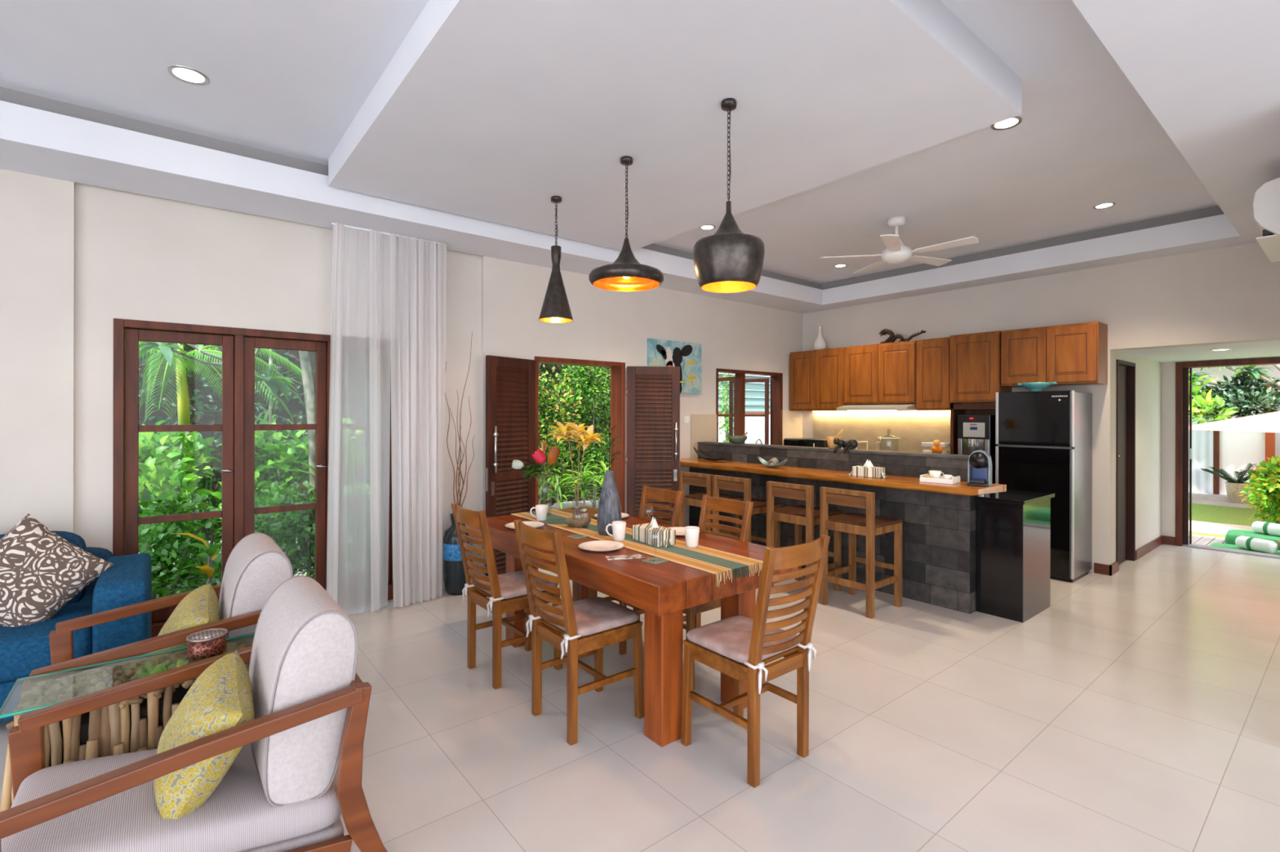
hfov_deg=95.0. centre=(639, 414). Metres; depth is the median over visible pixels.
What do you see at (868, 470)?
tissue box
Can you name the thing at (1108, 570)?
baseboard
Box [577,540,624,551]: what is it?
dinner plate
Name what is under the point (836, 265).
recessed light
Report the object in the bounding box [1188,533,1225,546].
wooden deck
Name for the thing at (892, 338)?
figurine
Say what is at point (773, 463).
dish
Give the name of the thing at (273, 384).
frangipani tree
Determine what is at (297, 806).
seat cushion
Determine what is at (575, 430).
sprigs
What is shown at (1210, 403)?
broadleaf tree
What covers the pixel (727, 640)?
seat cushion
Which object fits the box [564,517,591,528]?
bowl
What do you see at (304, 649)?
cushion
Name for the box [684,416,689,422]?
light switch
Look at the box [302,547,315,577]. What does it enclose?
bush
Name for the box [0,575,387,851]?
armchair
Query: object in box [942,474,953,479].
espresso cup
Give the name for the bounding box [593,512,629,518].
dinner plate
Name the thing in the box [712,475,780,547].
bar stool
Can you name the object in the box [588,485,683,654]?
dining chair
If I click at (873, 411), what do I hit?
strip light
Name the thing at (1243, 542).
rolled towel
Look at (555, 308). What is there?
pendant lamp
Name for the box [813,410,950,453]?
backsplash
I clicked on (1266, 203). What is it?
air conditioner
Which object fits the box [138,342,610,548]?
tree
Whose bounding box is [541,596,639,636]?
seat cushion
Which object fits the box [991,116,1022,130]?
recessed light
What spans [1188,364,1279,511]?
house
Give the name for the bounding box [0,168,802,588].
wall
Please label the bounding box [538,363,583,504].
bush
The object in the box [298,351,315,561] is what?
frangipani tree
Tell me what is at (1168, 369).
wall
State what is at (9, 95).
trim
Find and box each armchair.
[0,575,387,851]
[21,533,293,692]
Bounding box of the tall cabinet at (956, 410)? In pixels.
[950,403,998,454]
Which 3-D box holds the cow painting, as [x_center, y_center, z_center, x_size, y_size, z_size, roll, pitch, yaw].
[0.400,-0.522,6.638,0.800,0.604,0.037,0,0,-39]
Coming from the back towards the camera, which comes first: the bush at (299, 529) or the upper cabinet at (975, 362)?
the upper cabinet at (975, 362)
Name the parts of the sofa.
arm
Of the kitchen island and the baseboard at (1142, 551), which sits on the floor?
the kitchen island
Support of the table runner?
on the dining table at (663, 591)
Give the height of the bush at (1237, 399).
0.987 m
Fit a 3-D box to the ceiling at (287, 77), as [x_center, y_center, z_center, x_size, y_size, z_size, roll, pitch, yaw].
[0.739,-1.764,1.926,10.600,0.150,8.200,0,0,-39]
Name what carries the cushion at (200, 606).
on the armchair at (256, 565)
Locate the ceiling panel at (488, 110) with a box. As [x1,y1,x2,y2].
[328,0,1022,250]
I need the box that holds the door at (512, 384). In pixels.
[485,355,679,576]
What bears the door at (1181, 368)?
in the wall at (1168, 369)
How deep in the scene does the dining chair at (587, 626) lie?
2.79 m
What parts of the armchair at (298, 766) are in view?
leg, armrest, armrest, seat, rail, rail, leg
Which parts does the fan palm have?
stem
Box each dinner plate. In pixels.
[504,521,544,528]
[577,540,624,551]
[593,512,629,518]
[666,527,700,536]
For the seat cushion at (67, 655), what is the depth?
2.64 m
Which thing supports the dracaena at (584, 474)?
on the garden
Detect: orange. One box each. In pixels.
[931,445,937,452]
[933,440,940,446]
[936,446,942,452]
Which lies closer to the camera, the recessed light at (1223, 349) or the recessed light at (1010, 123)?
the recessed light at (1010, 123)
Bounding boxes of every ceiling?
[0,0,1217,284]
[1117,340,1279,362]
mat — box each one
[1209,542,1279,555]
[1224,528,1279,550]
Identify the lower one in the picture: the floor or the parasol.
the floor
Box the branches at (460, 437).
[444,332,475,507]
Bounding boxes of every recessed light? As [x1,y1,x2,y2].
[167,65,208,85]
[699,224,715,230]
[833,264,847,267]
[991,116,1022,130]
[1093,202,1115,209]
[1209,348,1231,351]
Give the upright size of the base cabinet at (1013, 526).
0.882 m
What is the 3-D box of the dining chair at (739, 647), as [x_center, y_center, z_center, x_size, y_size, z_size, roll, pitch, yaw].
[0.503,1.010,2.592,0.399,0.983,0.528,0,0,-39]
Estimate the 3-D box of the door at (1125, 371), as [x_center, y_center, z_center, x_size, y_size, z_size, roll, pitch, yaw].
[4.805,0.491,5.890,0.687,2.035,0.130,0,0,-39]
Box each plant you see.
[172,533,222,586]
[1200,463,1257,503]
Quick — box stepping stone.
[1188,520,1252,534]
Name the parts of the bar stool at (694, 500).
post, seat frame, rail, panel, post, seat, leg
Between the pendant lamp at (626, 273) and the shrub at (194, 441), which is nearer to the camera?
the pendant lamp at (626, 273)
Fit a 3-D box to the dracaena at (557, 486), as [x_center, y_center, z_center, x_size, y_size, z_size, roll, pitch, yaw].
[-1.140,1.162,8.245,0.764,0.913,0.708,0,0,-39]
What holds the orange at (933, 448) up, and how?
on the stand
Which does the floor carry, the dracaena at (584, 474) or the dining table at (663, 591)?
the dining table at (663, 591)
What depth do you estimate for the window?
7.85 m
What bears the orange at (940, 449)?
on the stand
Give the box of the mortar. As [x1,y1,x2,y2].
[826,429,844,448]
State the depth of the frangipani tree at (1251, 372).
9.69 m
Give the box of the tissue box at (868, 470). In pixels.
[848,459,885,478]
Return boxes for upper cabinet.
[789,347,850,411]
[844,340,916,404]
[915,337,958,410]
[949,330,1011,403]
[1000,321,1107,386]
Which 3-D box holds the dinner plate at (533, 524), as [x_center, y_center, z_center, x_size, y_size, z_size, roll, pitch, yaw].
[-0.762,0.739,3.879,0.258,0.019,0.258,0,0,-39]
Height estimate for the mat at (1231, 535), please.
0.160 m
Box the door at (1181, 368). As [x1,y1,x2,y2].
[1175,356,1279,559]
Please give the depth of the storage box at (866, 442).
7.21 m
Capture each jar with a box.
[581,508,587,518]
[875,436,900,450]
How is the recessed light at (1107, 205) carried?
in the ceiling at (287, 77)
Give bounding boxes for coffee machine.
[967,449,991,486]
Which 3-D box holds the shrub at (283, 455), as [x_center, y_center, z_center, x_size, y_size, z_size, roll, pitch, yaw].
[-3.901,0.798,6.678,1.469,1.635,1.063,0,0,6]
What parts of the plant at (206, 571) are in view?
stem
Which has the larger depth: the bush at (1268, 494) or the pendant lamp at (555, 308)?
the bush at (1268, 494)
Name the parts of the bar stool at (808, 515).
post, panel, rail, leg, seat frame, seat, post, leg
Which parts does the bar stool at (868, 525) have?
post, rail, panel, leg, seat frame, seat, post, leg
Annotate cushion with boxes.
[0,513,114,626]
[0,595,93,682]
[0,742,341,851]
[56,651,153,680]
[151,582,219,667]
[154,648,254,818]
[218,533,291,648]
[248,576,355,804]
[475,570,558,599]
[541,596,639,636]
[686,615,797,663]
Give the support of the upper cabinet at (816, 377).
attached to the wall at (1229, 295)
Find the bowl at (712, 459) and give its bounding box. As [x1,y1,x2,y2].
[693,446,728,461]
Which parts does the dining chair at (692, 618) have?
leg, seat frame, post, rail, post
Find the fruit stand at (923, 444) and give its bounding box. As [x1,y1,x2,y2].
[921,442,950,453]
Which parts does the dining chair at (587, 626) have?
post, rail, post, seat frame, leg, leg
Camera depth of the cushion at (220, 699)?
1.73 m
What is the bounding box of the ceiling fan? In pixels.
[820,216,978,273]
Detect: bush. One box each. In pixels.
[138,493,222,599]
[213,480,315,578]
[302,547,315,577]
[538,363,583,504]
[547,364,610,508]
[1188,370,1279,421]
[1238,456,1279,524]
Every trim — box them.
[0,87,1224,289]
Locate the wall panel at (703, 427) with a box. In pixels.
[690,414,716,459]
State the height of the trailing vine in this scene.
2.679 m
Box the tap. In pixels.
[967,439,977,447]
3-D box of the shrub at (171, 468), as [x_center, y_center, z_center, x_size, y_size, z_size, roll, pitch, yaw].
[-4.684,0.815,5.030,1.498,1.599,1.471,0,0,40]
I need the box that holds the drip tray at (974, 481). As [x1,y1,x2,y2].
[969,478,986,484]
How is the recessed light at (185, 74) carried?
in the ceiling at (287, 77)
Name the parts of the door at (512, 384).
lock plate, handle, frame, lock plate, handle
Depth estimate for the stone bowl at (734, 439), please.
6.26 m
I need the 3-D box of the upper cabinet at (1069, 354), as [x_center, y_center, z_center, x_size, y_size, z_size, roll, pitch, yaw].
[4.013,-0.563,5.718,0.335,0.560,0.795,0,0,-39]
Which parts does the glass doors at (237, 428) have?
sash, sash, sash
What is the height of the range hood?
0.081 m
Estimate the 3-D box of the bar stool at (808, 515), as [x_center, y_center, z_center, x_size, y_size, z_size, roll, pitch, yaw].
[1.405,1.040,5.028,0.462,0.925,0.442,0,0,-40]
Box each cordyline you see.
[282,483,315,577]
[287,461,315,499]
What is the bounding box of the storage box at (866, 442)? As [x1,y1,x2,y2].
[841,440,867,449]
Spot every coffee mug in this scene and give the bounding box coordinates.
[529,504,547,521]
[605,520,626,541]
[684,526,699,547]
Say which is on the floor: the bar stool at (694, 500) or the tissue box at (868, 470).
the bar stool at (694, 500)
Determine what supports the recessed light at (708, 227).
in the ceiling at (287, 77)
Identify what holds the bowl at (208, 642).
on the side table at (136, 724)
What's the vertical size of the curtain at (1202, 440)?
1.900 m
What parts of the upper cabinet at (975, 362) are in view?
door panel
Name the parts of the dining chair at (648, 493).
leg, leg, post, rail, post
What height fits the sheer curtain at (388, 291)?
2.886 m
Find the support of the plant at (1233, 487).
on the house
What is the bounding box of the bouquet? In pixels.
[511,440,569,505]
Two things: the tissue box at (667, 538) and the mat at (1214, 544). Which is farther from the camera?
the mat at (1214, 544)
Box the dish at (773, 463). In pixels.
[757,456,787,467]
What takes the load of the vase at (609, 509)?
on the table runner
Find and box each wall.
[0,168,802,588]
[802,242,1279,572]
[1115,351,1161,550]
[1161,356,1279,537]
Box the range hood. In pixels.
[836,403,916,410]
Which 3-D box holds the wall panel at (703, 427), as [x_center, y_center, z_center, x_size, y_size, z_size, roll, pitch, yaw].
[0.755,0.286,6.942,0.424,0.570,0.012,0,0,-39]
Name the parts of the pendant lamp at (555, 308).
lamp shade, chain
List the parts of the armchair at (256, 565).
leg, leg, armrest, armrest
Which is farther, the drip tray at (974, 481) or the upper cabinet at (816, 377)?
the upper cabinet at (816, 377)
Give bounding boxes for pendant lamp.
[538,195,573,323]
[588,155,663,291]
[693,97,764,293]
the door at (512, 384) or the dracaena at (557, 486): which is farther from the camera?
the dracaena at (557, 486)
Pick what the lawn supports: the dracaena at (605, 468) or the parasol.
the parasol
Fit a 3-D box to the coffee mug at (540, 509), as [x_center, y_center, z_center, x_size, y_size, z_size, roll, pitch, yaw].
[-0.699,0.691,4.091,0.111,0.108,0.085,0,0,-36]
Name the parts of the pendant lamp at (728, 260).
lamp shade, chain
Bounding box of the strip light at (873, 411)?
[812,410,950,412]
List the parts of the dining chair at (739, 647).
leg, leg, seat frame, post, rail, post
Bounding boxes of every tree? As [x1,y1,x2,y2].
[138,341,300,401]
[138,342,302,562]
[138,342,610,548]
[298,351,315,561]
[1188,368,1239,431]
[1191,364,1279,395]
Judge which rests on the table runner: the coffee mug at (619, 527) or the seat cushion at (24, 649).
the coffee mug at (619, 527)
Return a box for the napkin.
[605,554,644,560]
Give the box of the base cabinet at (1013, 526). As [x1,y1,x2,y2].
[974,489,1054,622]
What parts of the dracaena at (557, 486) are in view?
stem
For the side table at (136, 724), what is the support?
on the floor
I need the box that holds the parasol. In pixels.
[1188,411,1279,433]
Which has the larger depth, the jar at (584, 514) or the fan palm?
the fan palm
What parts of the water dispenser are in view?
control panel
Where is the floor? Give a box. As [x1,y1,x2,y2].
[0,543,1279,851]
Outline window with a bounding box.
[715,368,782,445]
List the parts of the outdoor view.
brown rail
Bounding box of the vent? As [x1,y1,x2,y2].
[1262,229,1274,236]
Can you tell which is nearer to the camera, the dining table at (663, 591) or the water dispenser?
the dining table at (663, 591)
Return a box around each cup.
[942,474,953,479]
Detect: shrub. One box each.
[138,420,278,564]
[138,431,213,551]
[217,417,309,559]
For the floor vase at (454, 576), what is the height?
0.660 m
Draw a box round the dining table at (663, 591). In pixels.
[468,506,798,746]
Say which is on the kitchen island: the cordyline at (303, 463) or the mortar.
the mortar
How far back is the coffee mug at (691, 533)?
3.28 m
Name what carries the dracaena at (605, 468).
on the garden
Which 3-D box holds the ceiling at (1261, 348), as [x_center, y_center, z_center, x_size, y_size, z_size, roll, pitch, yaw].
[6.143,-0.696,5.241,1.980,0.185,2.582,0,0,-39]
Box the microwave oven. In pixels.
[783,437,828,448]
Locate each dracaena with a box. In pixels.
[538,464,578,509]
[562,462,604,506]
[581,460,610,506]
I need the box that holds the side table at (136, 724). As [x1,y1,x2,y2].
[0,632,254,812]
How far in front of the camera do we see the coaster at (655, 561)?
2.98 m
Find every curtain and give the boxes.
[326,222,448,614]
[1188,395,1213,493]
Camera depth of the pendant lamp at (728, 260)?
2.73 m
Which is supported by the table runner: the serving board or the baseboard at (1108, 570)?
the serving board
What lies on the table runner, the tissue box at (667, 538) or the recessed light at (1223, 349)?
the tissue box at (667, 538)
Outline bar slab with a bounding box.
[680,457,1006,495]
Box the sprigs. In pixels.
[545,420,604,517]
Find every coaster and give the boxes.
[566,533,588,539]
[641,557,668,564]
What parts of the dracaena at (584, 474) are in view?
stem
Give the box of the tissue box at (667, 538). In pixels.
[631,517,675,548]
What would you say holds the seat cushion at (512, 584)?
on the dining chair at (507, 593)
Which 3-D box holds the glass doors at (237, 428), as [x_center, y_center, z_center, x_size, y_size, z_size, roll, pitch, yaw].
[-2.683,0.445,4.296,1.743,2.100,0.160,0,0,-39]
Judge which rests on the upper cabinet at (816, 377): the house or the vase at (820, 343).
the vase at (820, 343)
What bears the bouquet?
in the glass vase
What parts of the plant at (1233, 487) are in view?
plant stem, plant stem, plant stem, plant stem, plant stem, woven pot, plant stem, plant stem, plant stem, plant stem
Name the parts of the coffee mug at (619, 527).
handle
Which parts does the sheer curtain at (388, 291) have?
thin panel, gathered panel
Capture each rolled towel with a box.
[1235,536,1278,553]
[1251,521,1279,536]
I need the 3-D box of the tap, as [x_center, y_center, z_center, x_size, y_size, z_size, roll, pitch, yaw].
[3.431,0.297,6.055,0.033,0.086,0.098,0,0,-39]
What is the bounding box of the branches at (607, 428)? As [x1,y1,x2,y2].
[599,425,621,471]
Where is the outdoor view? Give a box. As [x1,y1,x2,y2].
[718,373,769,444]
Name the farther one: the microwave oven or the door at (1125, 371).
the microwave oven
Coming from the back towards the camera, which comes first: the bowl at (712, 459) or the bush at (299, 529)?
the bowl at (712, 459)
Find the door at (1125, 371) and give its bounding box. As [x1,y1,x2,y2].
[1115,359,1135,564]
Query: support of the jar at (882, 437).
on the countertop
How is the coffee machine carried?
on the bar slab
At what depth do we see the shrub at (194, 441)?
5.92 m
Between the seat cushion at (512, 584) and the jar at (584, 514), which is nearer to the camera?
the seat cushion at (512, 584)
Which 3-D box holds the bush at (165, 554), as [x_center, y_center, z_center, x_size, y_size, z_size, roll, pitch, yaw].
[-3.865,1.185,4.787,0.803,1.048,1.474,0,0,43]
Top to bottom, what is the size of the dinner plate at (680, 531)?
0.019 m
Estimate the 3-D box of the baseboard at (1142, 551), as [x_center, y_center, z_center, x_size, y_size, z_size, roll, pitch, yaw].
[5.653,1.463,6.427,1.250,0.095,0.124,0,0,-39]
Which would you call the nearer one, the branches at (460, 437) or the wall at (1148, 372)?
the branches at (460, 437)
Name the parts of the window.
sash, sash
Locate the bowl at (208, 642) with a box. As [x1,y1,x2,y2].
[186,627,227,658]
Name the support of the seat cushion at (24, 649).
on the sofa
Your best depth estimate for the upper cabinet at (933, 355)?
6.44 m
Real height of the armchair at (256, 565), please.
0.886 m
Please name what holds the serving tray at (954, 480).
on the bar slab
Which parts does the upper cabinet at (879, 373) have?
door panel, door, door panel, door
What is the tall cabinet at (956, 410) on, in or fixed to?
on the floor
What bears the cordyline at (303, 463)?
on the garden
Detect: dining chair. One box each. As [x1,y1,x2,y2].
[451,502,562,688]
[513,519,644,745]
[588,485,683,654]
[680,534,830,787]
[683,494,753,689]
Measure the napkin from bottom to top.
0.010 m
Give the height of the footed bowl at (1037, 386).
0.090 m
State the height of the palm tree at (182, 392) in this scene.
2.560 m
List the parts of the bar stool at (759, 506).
post, panel, rail, post, seat, seat frame, leg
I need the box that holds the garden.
[138,498,599,598]
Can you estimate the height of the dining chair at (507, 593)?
0.983 m
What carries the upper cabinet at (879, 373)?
attached to the wall at (1229, 295)
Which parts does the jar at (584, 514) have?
jar lid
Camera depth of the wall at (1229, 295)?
5.54 m
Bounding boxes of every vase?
[442,513,473,595]
[596,470,622,536]
[813,325,826,350]
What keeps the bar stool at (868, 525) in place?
on the floor
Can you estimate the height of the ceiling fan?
0.380 m
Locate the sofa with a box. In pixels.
[0,530,151,722]
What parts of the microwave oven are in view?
door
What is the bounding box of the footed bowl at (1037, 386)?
[1017,382,1057,391]
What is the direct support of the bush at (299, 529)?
on the garden
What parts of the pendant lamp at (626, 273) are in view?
lamp shade, chain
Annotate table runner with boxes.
[511,509,763,587]
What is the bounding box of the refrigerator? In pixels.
[995,390,1092,582]
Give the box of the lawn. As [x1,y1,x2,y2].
[1188,502,1275,537]
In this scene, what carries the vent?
attached to the air conditioner
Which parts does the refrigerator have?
door edge trim, door, freezer door, door trim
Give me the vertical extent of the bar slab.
0.050 m
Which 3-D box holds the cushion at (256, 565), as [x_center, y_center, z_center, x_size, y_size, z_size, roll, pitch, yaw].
[-1.881,0.916,2.856,0.263,0.592,0.524,0,0,-39]
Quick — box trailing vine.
[718,373,734,442]
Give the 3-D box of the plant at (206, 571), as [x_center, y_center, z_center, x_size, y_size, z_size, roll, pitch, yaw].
[-3.422,1.257,4.571,0.512,0.717,0.528,0,0,-2]
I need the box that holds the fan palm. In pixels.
[189,349,315,474]
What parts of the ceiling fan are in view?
blade, blade, blade, motor, blade, blade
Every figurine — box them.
[833,437,857,453]
[879,328,926,343]
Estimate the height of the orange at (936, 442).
0.068 m
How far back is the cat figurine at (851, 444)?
5.25 m
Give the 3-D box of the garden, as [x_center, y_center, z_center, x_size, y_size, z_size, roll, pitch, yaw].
[-3.752,1.633,12.437,24.000,0.040,13.800,0,0,-39]
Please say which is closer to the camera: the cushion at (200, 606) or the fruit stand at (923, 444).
the cushion at (200, 606)
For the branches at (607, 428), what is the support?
in the vase at (609, 509)
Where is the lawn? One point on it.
(1200, 513)
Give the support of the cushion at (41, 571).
on the sofa
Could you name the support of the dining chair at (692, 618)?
on the floor
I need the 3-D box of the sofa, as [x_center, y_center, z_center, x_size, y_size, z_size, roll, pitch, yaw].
[-3.750,1.073,2.667,2.345,0.841,0.930,0,0,-39]
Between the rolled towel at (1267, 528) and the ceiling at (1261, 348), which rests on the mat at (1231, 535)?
the rolled towel at (1267, 528)
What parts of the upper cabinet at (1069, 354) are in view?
door panel, door, door panel, door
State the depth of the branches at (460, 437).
4.93 m
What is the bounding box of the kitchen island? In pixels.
[688,441,976,613]
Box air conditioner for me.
[1253,177,1279,262]
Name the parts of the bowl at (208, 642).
lid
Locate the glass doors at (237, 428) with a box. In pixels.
[112,318,393,637]
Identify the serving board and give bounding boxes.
[539,519,566,524]
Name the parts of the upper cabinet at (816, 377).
door panel, door, door panel, door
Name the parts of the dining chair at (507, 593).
post, rail, post, seat frame, leg, leg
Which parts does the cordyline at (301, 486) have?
stem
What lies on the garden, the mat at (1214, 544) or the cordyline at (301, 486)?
the cordyline at (301, 486)
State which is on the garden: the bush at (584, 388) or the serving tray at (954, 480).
the bush at (584, 388)
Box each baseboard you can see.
[1093,561,1118,576]
[1135,535,1175,559]
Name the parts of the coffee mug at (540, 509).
handle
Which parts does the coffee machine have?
water tank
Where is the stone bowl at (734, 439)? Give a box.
[728,431,747,443]
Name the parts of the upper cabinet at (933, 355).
door panel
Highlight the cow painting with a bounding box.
[647,338,701,394]
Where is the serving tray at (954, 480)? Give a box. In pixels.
[920,473,960,484]
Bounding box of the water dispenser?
[957,414,997,495]
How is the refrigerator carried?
on the floor
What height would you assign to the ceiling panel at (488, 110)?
0.176 m
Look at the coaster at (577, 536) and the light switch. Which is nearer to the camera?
the coaster at (577, 536)
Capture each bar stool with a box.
[678,471,742,537]
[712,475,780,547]
[766,480,841,597]
[819,486,902,618]
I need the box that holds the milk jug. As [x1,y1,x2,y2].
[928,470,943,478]

